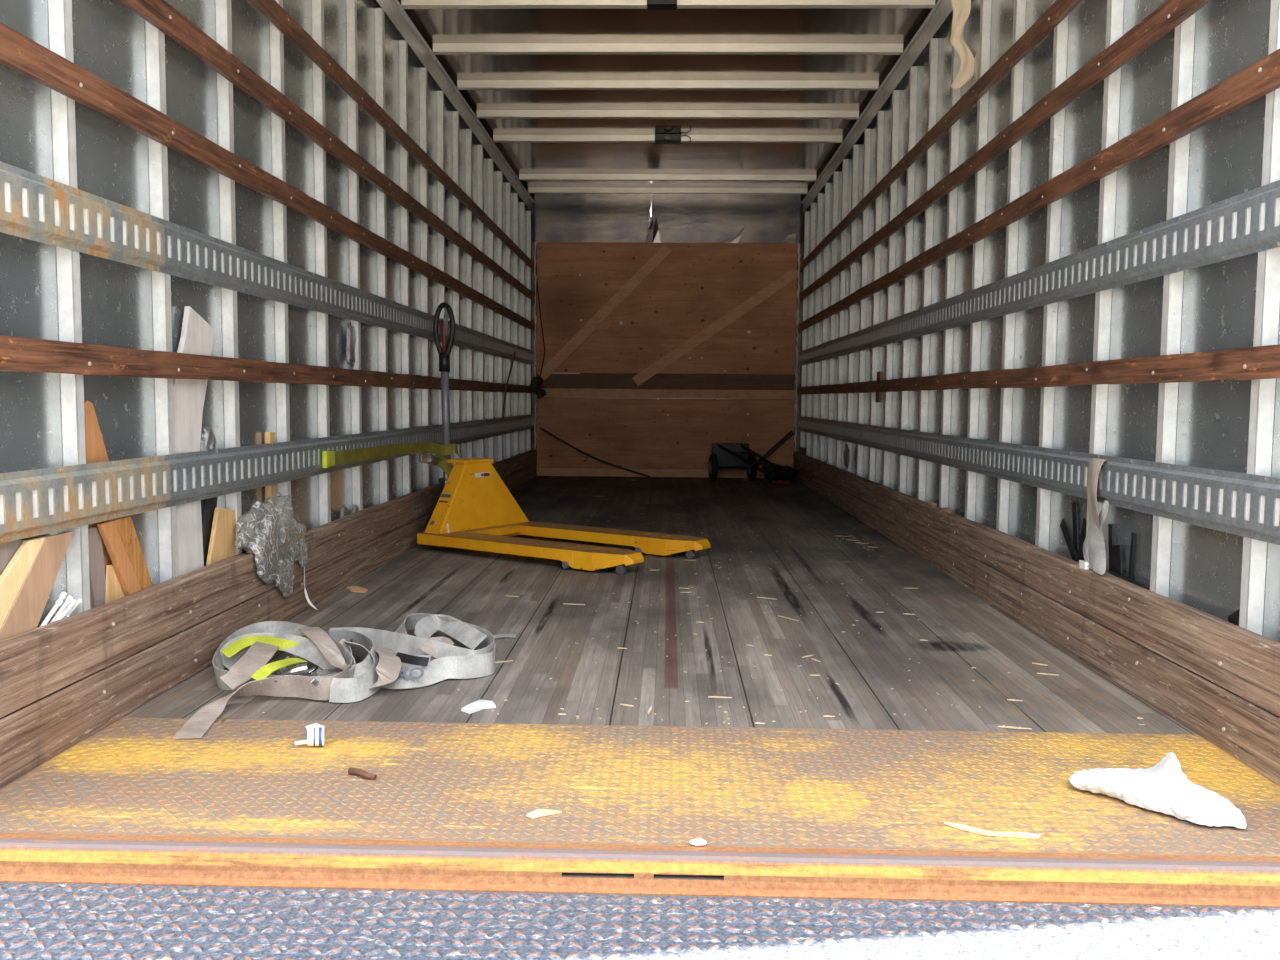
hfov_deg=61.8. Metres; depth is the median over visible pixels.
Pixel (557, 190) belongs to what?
bow
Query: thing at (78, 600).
tube
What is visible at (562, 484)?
crumbs
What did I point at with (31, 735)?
board
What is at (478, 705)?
paper scrap
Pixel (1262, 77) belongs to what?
wall slat
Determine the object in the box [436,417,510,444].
track
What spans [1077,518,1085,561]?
bar
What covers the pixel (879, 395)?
wood block
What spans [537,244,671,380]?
diagonal brace
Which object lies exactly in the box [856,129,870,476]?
wall post
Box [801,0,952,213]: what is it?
trim
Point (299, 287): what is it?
track
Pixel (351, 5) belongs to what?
wall post
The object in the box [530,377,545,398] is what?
rag
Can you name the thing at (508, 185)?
wall post
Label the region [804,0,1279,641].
wall
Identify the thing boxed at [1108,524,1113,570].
bar
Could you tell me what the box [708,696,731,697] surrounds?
wood splinter
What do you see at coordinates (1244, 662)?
board
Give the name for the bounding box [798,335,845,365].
track
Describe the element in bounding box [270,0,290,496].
wall post
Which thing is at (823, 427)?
track
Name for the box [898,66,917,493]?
wall post
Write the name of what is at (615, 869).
sill
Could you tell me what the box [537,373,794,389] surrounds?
board
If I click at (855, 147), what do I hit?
wall post
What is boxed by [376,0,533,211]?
trim
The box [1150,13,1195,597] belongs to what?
wall post
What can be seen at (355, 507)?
scrap
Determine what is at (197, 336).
board
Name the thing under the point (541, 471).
board
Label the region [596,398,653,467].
plywood sheet
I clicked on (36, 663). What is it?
board
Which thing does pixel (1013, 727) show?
wood splinter
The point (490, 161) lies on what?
wall post
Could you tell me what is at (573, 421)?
plywood sheet
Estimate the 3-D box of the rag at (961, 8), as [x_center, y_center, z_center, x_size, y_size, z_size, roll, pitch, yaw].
[1.285,-1.786,4.265,0.106,0.442,0.017,1,4,1]
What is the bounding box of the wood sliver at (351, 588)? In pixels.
[346,586,367,592]
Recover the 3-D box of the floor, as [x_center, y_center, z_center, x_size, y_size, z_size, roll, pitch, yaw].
[0.126,0.270,5.994,2.462,0.040,7.404,1,4,1]
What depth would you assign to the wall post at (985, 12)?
4.11 m
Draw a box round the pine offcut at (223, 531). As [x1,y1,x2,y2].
[206,508,235,565]
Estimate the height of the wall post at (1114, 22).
2.338 m
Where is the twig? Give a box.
[348,768,376,779]
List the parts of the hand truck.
toe plate, frame rail, frame rail, handle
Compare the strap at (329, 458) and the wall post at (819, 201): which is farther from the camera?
the wall post at (819, 201)
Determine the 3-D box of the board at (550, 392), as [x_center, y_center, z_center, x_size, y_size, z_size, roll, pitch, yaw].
[0.227,-0.774,9.602,2.312,0.079,0.032,1,4,1]
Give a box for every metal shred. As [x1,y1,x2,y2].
[645,216,660,242]
[723,226,744,242]
[783,233,795,242]
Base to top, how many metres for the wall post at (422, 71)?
2.338 m
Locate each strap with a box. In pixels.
[173,621,355,738]
[322,442,458,475]
[328,613,515,702]
[540,427,649,477]
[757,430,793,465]
[1079,458,1108,574]
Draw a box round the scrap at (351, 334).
[346,321,355,368]
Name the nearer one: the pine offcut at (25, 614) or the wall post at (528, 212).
the pine offcut at (25, 614)
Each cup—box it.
[295,727,323,745]
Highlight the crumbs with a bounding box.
[263,484,1144,726]
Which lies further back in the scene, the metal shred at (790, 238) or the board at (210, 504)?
the metal shred at (790, 238)
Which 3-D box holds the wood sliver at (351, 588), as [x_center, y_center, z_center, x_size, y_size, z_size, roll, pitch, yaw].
[-1.021,0.397,3.883,0.061,0.005,0.137,-2,5,-29]
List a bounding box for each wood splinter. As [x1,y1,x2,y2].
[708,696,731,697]
[998,726,1031,728]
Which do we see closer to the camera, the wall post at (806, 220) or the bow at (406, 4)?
the bow at (406, 4)
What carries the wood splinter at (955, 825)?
on the plate
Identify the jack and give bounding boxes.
[417,302,710,574]
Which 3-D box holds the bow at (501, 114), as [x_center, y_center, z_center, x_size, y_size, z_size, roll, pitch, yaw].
[0.167,-2.257,6.609,2.352,0.042,0.052,1,4,1]
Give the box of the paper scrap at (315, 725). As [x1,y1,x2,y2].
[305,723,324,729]
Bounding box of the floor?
[123,476,1198,734]
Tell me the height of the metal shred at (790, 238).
0.084 m
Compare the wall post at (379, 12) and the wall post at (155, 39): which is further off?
the wall post at (379, 12)
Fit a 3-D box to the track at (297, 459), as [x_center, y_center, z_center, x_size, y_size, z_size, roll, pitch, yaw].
[-1.108,-0.111,4.119,0.014,0.128,3.047,1,4,1]
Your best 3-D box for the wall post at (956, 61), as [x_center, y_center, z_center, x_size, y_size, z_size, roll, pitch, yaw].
[1.314,-0.803,4.549,0.033,2.338,0.052,1,4,1]
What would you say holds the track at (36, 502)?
attached to the wall at (109, 38)
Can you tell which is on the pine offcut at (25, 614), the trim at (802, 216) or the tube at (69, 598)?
the tube at (69, 598)
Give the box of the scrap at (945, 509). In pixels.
[941,507,952,513]
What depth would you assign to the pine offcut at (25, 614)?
2.08 m
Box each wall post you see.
[48,0,90,615]
[145,20,177,582]
[215,0,241,555]
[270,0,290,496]
[312,0,330,525]
[346,0,362,510]
[375,8,388,503]
[399,40,410,494]
[419,68,429,488]
[437,91,444,477]
[452,111,459,463]
[466,129,472,457]
[477,145,483,457]
[488,159,493,463]
[497,171,502,460]
[506,183,510,458]
[513,193,517,455]
[520,202,524,452]
[527,211,530,450]
[800,211,808,446]
[806,203,814,456]
[812,193,821,458]
[819,183,829,461]
[827,172,838,464]
[836,159,847,468]
[845,145,858,471]
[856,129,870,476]
[868,111,883,481]
[882,90,899,486]
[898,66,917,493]
[917,38,937,500]
[939,46,960,507]
[965,0,991,520]
[996,0,1025,533]
[1035,0,1068,550]
[1086,0,1123,559]
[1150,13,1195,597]
[1239,0,1279,634]
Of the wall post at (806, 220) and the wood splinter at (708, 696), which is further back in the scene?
the wall post at (806, 220)
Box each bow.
[401,0,934,8]
[433,43,902,54]
[457,80,878,89]
[477,110,858,118]
[493,135,842,142]
[519,174,815,180]
[528,187,807,193]
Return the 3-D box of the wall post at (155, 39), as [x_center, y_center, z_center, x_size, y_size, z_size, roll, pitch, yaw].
[-1.166,-0.676,2.607,0.033,2.338,0.052,1,4,1]
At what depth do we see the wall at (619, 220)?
9.51 m
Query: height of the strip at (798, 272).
2.030 m
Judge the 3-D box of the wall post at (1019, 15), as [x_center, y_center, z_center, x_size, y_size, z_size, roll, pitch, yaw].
[1.292,-0.742,3.739,0.033,2.338,0.052,1,4,1]
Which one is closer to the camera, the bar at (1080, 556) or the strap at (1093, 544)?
the strap at (1093, 544)
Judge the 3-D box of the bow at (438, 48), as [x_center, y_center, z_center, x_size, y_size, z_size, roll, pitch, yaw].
[0.134,-2.163,5.372,2.352,0.043,0.052,1,4,1]
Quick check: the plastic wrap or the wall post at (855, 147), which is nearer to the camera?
the plastic wrap
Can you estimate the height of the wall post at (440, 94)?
2.338 m
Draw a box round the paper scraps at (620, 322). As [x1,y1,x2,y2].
[579,274,750,435]
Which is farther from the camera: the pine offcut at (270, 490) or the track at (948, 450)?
the track at (948, 450)
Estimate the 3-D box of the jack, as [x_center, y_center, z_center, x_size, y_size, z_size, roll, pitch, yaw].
[-0.428,-0.247,4.833,1.393,1.156,0.695,3,5,34]
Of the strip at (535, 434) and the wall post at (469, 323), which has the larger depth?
the strip at (535, 434)
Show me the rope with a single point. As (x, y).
(534, 262)
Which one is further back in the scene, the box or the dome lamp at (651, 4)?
the box
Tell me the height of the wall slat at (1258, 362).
0.068 m
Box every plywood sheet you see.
[537,242,796,373]
[537,398,596,467]
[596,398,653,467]
[654,399,705,468]
[705,399,793,468]
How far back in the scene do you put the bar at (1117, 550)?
2.81 m
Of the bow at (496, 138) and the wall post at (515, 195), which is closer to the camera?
the bow at (496, 138)
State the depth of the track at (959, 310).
4.94 m
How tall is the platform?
0.014 m
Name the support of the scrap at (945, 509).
on the board at (1244, 662)
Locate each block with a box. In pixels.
[105,565,124,603]
[876,390,882,401]
[877,371,883,381]
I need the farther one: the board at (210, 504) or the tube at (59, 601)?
the board at (210, 504)
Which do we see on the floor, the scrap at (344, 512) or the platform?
the scrap at (344, 512)
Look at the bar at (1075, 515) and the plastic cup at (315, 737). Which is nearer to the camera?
the plastic cup at (315, 737)
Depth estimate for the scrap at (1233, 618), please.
2.23 m
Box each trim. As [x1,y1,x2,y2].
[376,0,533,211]
[528,197,806,242]
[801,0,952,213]
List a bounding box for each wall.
[0,0,527,627]
[531,198,803,468]
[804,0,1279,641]
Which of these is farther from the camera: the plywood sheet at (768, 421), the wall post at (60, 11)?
the plywood sheet at (768, 421)
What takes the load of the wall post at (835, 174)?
attached to the wall at (1226, 153)
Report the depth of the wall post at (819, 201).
8.56 m
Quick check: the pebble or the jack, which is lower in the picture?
the pebble
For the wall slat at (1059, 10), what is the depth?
4.18 m
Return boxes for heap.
[761,462,797,480]
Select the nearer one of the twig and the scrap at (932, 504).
the twig
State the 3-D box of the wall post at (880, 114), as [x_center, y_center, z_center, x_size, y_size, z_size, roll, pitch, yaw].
[1.356,-0.926,6.169,0.033,2.338,0.052,1,4,1]
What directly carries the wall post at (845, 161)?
attached to the wall at (1226, 153)
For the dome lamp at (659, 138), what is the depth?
7.17 m
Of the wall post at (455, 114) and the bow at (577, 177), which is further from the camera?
the bow at (577, 177)
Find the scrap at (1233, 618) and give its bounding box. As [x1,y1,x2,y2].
[1228,609,1239,625]
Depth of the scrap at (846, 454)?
6.98 m
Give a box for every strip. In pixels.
[534,242,536,449]
[794,243,800,451]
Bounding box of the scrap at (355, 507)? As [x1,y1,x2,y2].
[352,504,358,512]
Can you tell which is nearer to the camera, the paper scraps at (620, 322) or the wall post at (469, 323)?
the wall post at (469, 323)
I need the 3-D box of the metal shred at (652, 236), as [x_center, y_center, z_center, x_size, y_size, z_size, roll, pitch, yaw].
[0.116,-2.223,9.498,0.142,0.232,0.032,1,4,1]
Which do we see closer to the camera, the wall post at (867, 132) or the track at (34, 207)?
the track at (34, 207)
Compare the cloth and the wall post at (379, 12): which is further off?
the wall post at (379, 12)
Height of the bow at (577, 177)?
0.042 m
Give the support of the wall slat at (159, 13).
attached to the wall post at (223, 7)
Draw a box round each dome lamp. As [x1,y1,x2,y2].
[647,0,676,9]
[655,134,690,143]
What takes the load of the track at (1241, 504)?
attached to the wall at (1226, 153)
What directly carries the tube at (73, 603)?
on the tube at (59, 601)
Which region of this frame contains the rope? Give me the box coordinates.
[534,262,545,376]
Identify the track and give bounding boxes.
[0,161,163,271]
[0,455,169,543]
[158,218,434,340]
[164,425,438,507]
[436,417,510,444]
[438,318,510,358]
[509,343,533,364]
[509,414,533,432]
[797,416,843,440]
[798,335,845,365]
[842,422,974,471]
[844,287,979,354]
[971,439,1279,544]
[976,180,1279,320]
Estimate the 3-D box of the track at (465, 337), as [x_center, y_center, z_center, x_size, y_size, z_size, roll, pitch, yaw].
[-1.030,-0.890,6.887,0.014,0.128,2.587,1,4,1]
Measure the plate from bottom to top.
0.014 m
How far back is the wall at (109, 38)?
2.97 m
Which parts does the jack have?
release lever, control lever, frame, plate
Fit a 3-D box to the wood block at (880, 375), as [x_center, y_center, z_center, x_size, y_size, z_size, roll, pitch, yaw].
[1.318,-0.565,5.873,0.019,0.060,0.100,1,4,1]
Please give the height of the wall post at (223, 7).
2.338 m
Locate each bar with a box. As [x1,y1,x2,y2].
[1060,519,1077,561]
[1072,501,1079,553]
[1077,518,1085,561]
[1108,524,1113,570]
[1112,545,1122,574]
[1128,532,1135,578]
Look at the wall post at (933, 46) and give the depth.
4.91 m
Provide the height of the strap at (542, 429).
0.442 m
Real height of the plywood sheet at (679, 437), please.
0.629 m
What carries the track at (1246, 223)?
attached to the wall at (1226, 153)
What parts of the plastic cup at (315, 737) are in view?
spout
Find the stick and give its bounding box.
[502,351,515,418]
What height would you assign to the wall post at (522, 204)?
2.338 m
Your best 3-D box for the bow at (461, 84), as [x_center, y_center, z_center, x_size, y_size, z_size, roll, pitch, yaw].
[0.151,-2.210,5.991,2.352,0.042,0.050,1,4,1]
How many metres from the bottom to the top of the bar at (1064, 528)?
0.353 m
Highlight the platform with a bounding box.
[0,882,1279,959]
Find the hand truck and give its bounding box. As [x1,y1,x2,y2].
[709,443,789,483]
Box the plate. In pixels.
[0,717,1279,856]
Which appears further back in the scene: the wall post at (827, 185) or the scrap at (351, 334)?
the wall post at (827, 185)
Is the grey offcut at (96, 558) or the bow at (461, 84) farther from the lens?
the bow at (461, 84)
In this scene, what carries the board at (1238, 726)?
on the floor
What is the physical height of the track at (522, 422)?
0.128 m
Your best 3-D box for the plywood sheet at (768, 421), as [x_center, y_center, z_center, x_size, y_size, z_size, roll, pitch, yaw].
[0.984,-0.410,9.621,0.793,0.629,0.015,1,4,1]
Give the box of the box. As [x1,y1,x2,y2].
[800,447,806,453]
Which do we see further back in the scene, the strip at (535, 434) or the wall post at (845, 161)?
the strip at (535, 434)
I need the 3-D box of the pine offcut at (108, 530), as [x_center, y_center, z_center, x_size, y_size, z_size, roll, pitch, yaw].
[-1.171,0.286,2.497,0.013,0.412,0.322,1,4,1]
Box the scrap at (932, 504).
[927,501,937,507]
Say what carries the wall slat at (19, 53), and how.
attached to the wall post at (422, 71)
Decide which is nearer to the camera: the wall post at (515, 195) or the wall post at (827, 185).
the wall post at (827, 185)
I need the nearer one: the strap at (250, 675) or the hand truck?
the strap at (250, 675)
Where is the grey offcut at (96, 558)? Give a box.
[88,526,105,607]
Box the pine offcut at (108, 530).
[97,520,141,595]
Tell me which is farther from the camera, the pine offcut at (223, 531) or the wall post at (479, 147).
the wall post at (479, 147)
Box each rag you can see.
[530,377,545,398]
[950,0,973,88]
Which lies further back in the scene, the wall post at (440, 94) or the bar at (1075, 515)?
the wall post at (440, 94)
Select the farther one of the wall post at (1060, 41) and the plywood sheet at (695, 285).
the plywood sheet at (695, 285)
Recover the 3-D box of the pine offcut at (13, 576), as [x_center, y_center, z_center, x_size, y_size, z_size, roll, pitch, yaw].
[-1.189,0.339,1.827,0.012,0.408,0.605,1,4,1]
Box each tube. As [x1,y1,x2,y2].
[40,598,62,625]
[44,592,66,619]
[49,595,72,622]
[56,599,76,620]
[66,599,80,614]
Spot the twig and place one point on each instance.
(353, 771)
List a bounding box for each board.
[0,449,536,717]
[0,462,536,787]
[173,306,213,575]
[202,497,217,565]
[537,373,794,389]
[537,388,794,398]
[537,467,764,477]
[793,452,1279,716]
[793,465,1279,785]
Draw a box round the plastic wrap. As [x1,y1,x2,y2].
[235,492,316,609]
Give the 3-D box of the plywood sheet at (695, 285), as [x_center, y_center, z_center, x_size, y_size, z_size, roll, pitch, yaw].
[0.234,-1.526,9.556,2.312,1.168,0.017,1,4,1]
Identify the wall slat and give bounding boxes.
[0,22,534,330]
[0,335,533,392]
[118,0,534,300]
[248,0,534,269]
[797,344,1279,394]
[798,49,1279,331]
[799,0,1210,300]
[800,0,1082,270]
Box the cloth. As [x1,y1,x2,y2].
[1069,752,1246,828]
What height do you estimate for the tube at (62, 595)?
0.090 m
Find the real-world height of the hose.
0.040 m
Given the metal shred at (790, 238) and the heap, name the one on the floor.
the heap
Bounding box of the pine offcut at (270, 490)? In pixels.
[265,432,275,499]
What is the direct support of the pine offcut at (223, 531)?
on the board at (36, 663)
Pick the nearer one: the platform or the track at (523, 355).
the platform
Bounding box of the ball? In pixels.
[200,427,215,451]
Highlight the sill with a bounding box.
[0,833,1279,907]
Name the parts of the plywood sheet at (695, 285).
white strip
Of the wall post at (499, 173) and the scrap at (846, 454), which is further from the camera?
the wall post at (499, 173)
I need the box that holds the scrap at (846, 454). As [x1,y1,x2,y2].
[843,444,849,468]
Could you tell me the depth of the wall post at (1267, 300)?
2.13 m
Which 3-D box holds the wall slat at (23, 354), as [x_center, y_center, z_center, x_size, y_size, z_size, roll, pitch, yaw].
[-1.062,-0.508,5.635,0.022,0.066,8.030,1,4,1]
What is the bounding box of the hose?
[1108,570,1148,589]
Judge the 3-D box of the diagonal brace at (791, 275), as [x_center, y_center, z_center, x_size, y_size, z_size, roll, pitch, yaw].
[0.673,-1.361,9.539,1.479,1.056,0.020,1,4,1]
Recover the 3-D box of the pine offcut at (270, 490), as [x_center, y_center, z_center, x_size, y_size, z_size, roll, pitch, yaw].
[-1.158,0.138,3.354,0.018,0.578,0.064,1,4,1]
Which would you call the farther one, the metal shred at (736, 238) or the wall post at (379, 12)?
the metal shred at (736, 238)
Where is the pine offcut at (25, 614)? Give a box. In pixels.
[0,531,73,639]
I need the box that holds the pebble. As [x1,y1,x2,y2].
[689,839,706,845]
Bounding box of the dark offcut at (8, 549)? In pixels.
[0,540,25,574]
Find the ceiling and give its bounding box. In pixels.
[398,0,937,198]
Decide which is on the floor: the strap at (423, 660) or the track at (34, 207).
the strap at (423, 660)
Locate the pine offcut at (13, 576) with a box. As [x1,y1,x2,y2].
[0,537,44,628]
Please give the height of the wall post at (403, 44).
2.338 m
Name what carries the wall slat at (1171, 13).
attached to the wall post at (913, 69)
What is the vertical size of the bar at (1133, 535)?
0.358 m
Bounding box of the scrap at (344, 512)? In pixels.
[340,508,348,517]
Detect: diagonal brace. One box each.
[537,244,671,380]
[632,268,799,385]
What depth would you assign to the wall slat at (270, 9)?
4.19 m
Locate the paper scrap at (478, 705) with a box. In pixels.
[461,700,495,713]
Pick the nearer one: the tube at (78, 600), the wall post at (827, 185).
the tube at (78, 600)
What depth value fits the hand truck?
9.26 m
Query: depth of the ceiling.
5.92 m
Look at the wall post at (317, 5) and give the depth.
3.79 m
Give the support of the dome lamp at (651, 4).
attached to the bow at (406, 4)
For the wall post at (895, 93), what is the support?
attached to the wall at (1226, 153)
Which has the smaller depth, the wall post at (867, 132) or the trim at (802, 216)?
the wall post at (867, 132)
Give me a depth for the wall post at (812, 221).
8.96 m

